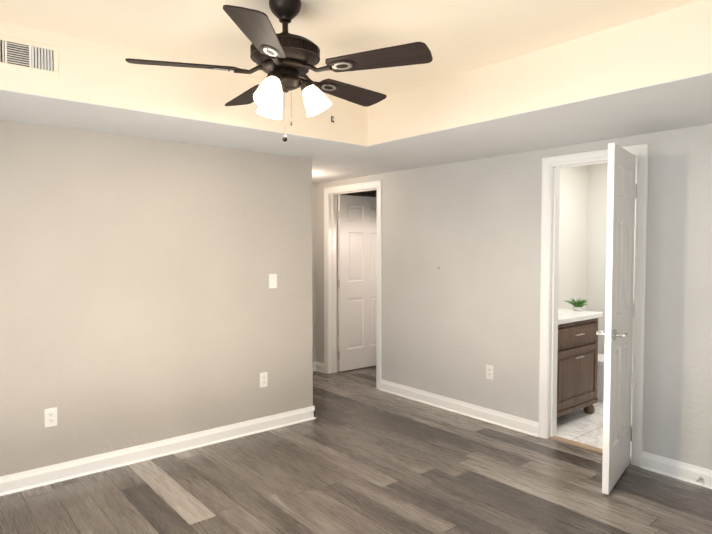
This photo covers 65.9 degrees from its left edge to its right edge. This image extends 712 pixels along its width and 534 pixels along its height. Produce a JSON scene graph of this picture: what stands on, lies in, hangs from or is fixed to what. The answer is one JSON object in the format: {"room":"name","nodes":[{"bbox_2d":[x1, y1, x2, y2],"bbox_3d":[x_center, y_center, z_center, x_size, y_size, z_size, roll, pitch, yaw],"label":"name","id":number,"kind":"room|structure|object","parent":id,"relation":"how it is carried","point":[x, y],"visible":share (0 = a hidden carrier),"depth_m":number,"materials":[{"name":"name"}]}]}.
{"room":"bedroom","nodes":[
{"label":"bedroom","id":0,"kind":"room"},
{"bbox_2d":[0,120,312,476],"bbox_3d":[-1.920,0.007,3.347,3.950,2.620,0.120,-2,3,-40],"label":"wall","id":1,"kind":"structure","parent":0,"point":[141,303],"depth_m":3.68,"materials":[{"name":"beige paint"}]},
{"bbox_2d":[44,407,56,427],"bbox_3d":[-1.862,0.918,3.351,0.070,0.115,0.016,-2,3,-40],"label":"electrical outlet","id":2,"kind":"object","parent":1,"relation":"attached to","point":[50,417],"visible":1,"depth_m":3.35,"materials":[{"name":"white plastic"}]},
{"bbox_2d":[0,406,315,495],"bbox_3d":[-1.821,1.264,3.382,3.845,0.105,0.026,-2,3,-40],"label":"baseboard","id":3,"kind":"structure","parent":1,"relation":"attached to","point":[34,478],"depth_m":3.70,"materials":[{"name":"white wood"}]},
{"bbox_2d":[260,372,267,387],"bbox_3d":[-0.724,0.882,4.296,0.070,0.115,0.016,-2,3,-40],"label":"electrical outlet","id":4,"kind":"object","parent":1,"relation":"attached to","point":[264,379],"visible":1,"depth_m":4.29,"materials":[{"name":"white plastic"}]},
{"bbox_2d":[269,274,276,288],"bbox_3d":[-0.650,0.111,4.319,0.070,0.115,0.016,-2,3,-40],"label":"light switch","id":5,"kind":"object","parent":1,"relation":"attached to","point":[272,280],"visible":1,"depth_m":4.32,"materials":[{"name":"white plastic"}]},
{"bbox_2d":[0,89,461,169],"bbox_3d":[-1.197,-0.852,3.376,4.900,0.004,0.710,-2,3,-40],"label":"soffit","id":6,"kind":"structure","parent":0,"point":[15,106],"depth_m":3.46,"materials":[{"name":"white paint"}]},
{"bbox_2d":[312,183,315,361],"bbox_3d":[-0.864,-0.096,6.096,1.190,2.620,0.120,-2,3,-40],"label":"wall","id":7,"kind":"structure","parent":0,"point":[314,262],"depth_m":6.34,"materials":[{"name":"grey paint"}]},
{"bbox_2d":[0,0,700,96],"bbox_3d":[-0.030,-1.181,1.959,5.140,0.140,4.600,-2,3,-40],"label":"ceiling","id":8,"kind":"structure","parent":0,"point":[457,37],"depth_m":2.59,"materials":[{"name":"white paint"}]},
{"bbox_2d":[125,0,432,141],"bbox_3d":[-0.300,-0.828,2.378,1.218,0.598,1.215,-2,3,-40],"label":"ceiling fan","id":9,"kind":"object","parent":8,"relation":"hanging from","point":[284,59],"visible":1,"depth_m":2.25,"materials":[{"name":"brown wood"}]},
{"bbox_2d":[0,365,711,533],"bbox_3d":[0.247,1.356,3.678,8.000,0.100,7.100,-2,3,-40],"label":"floor","id":10,"kind":"structure","parent":0,"point":[361,453],"depth_m":3.29,"materials":[{"name":"grey wood"}]},
{"bbox_2d":[550,435,630,461],"bbox_3d":[1.677,1.292,3.922,0.055,0.009,0.610,-2,3,-40],"label":"threshold","id":11,"kind":"object","parent":10,"relation":"on","point":[589,447],"visible":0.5,"depth_m":3.98,"materials":[{"name":"beige wood"}]},
{"bbox_2d":[0,0,711,182],"bbox_3d":[-0.490,-0.975,2.521,4.900,0.314,5.800,-2,3,-40],"label":"ceiling","id":12,"kind":"structure","parent":0,"point":[670,45],"depth_m":2.94,"materials":[{"name":"beige paint"}]},
{"bbox_2d":[0,35,58,75],"bbox_3d":[-1.586,-1.000,2.579,0.340,0.142,0.012,-2,3,-40],"label":"ceiling vent","id":13,"kind":"object","parent":12,"relation":"in","point":[20,54],"visible":1,"depth_m":2.61,"materials":[{"name":"white metal"}]},
{"bbox_2d":[337,190,376,271],"bbox_3d":[0.082,-0.165,7.921,2.600,2.620,0.120,-2,3,-40],"label":"wall","id":14,"kind":"structure","parent":0,"point":[373,193],"depth_m":7.76,"materials":[{"name":"grey paint"}]},
{"bbox_2d":[316,124,711,469],"bbox_3d":[1.440,-0.024,4.163,0.120,2.620,5.800,-2,3,-40],"label":"wall","id":15,"kind":"structure","parent":0,"point":[461,317],"depth_m":4.35,"materials":[{"name":"grey paint"}]},
{"bbox_2d":[316,361,323,372],"bbox_3d":[-0.416,1.153,6.327,0.026,0.105,0.169,-2,3,-40],"label":"baseboard","id":16,"kind":"structure","parent":15,"relation":"attached to","point":[319,366],"depth_m":6.33,"materials":[{"name":"white wood"}]},
{"bbox_2d":[324,180,381,389],"bbox_3d":[-0.002,0.171,5.905,0.152,2.101,0.952,-2,3,-40],"label":"door frame","id":17,"kind":"structure","parent":15,"relation":"attached to","point":[363,185],"depth_m":6.17,"materials":[{"name":"white wood"}]},
{"bbox_2d":[337,195,376,371],"bbox_3d":[0.117,0.180,6.497,0.816,2.014,0.157,-2,3,-39],"label":"hall door","id":18,"kind":"structure","parent":15,"relation":"in","point":[357,258],"depth_m":6.39,"materials":[{"name":"white wood"}]},
{"bbox_2d":[380,379,538,436],"bbox_3d":[0.815,1.209,4.847,0.026,0.105,1.778,-2,3,-40],"label":"baseboard","id":19,"kind":"structure","parent":15,"relation":"attached to","point":[520,424],"depth_m":4.71,"materials":[{"name":"white wood"}]},
{"bbox_2d":[486,365,492,379],"bbox_3d":[1.099,0.864,4.511,0.016,0.115,0.070,-2,3,-40],"label":"electrical outlet","id":20,"kind":"object","parent":15,"relation":"attached to","point":[489,371],"visible":1,"depth_m":4.51,"materials":[{"name":"white plastic"}]},
{"bbox_2d":[538,143,648,466],"bbox_3d":[1.679,0.247,3.884,0.152,2.101,0.752,-2,3,-40],"label":"door frame","id":21,"kind":"structure","parent":15,"relation":"attached to","point":[640,151],"depth_m":3.95,"materials":[{"name":"white wood"}]},
{"bbox_2d":[596,143,636,494],"bbox_3d":[1.624,0.297,3.380,0.157,2.014,0.616,2,3,37],"label":"bathroom door","id":22,"kind":"structure","parent":15,"relation":"in","point":[617,333],"depth_m":3.28,"materials":[{"name":"white wood"}]},
{"bbox_2d":[640,451,711,488],"bbox_3d":[2.551,1.288,2.760,0.026,0.105,2.149,-2,3,-40],"label":"baseboard","id":23,"kind":"structure","parent":15,"relation":"attached to","point":[683,471],"depth_m":3.42,"materials":[{"name":"white wood"}]},
{"bbox_2d":[368,72,711,160],"bbox_3d":[1.665,-0.835,2.921,1.080,0.004,3.650,-2,3,-40],"label":"ceiling soffit","id":24,"kind":"structure","parent":0,"point":[676,104],"depth_m":3.26,"materials":[{"name":"white paint"}]},
{"bbox_2d":[558,165,588,310],"bbox_3d":[2.045,-0.076,5.562,2.600,2.620,0.220,-2,3,-40],"label":"wall","id":25,"kind":"structure","parent":0,"point":[573,225],"depth_m":5.53,"materials":[{"name":"paint"}]},
{"bbox_2d":[555,393,631,456],"bbox_3d":[2.388,1.284,4.480,1.780,0.024,2.000,-2,3,-40],"label":"floor","id":26,"kind":"structure","parent":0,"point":[581,426],"depth_m":4.39,"materials":[{"name":"white tile"}]},
{"bbox_2d":[557,308,602,416],"bbox_3d":[1.628,0.725,4.696,0.795,1.084,0.621,-2,3,-40],"label":"bathroom vanity","id":27,"kind":"object","parent":26,"relation":"on","point":[577,365],"visible":0.38,"depth_m":4.50,"materials":[{"name":"brown wood"}]},
{"bbox_2d":[564,298,587,310],"bbox_3d":[1.940,0.322,4.845,0.253,0.122,0.221,-2,3,-40],"label":"potted plant","id":28,"kind":"object","parent":27,"relation":"on","point":[578,304],"visible":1,"depth_m":4.80,"materials":[{"name":"green plant"}]},
{"bbox_2d":[597,354,632,401],"bbox_3d":[2.305,0.886,5.206,0.450,0.724,0.710,-2,3,-40],"label":"toilet","id":29,"kind":"object","parent":26,"relation":"on","point":[600,385],"depth_m":5.09,"materials":[{"name":"white ceramic"}]},
{"bbox_2d":[586,159,636,382],"bbox_3d":[3.108,-0.054,4.971,0.120,2.620,2.050,-2,3,-40],"label":"wall","id":30,"kind":"structure","parent":0,"point":[597,228],"depth_m":5.63,"materials":[{"name":"paint"}]}
]}

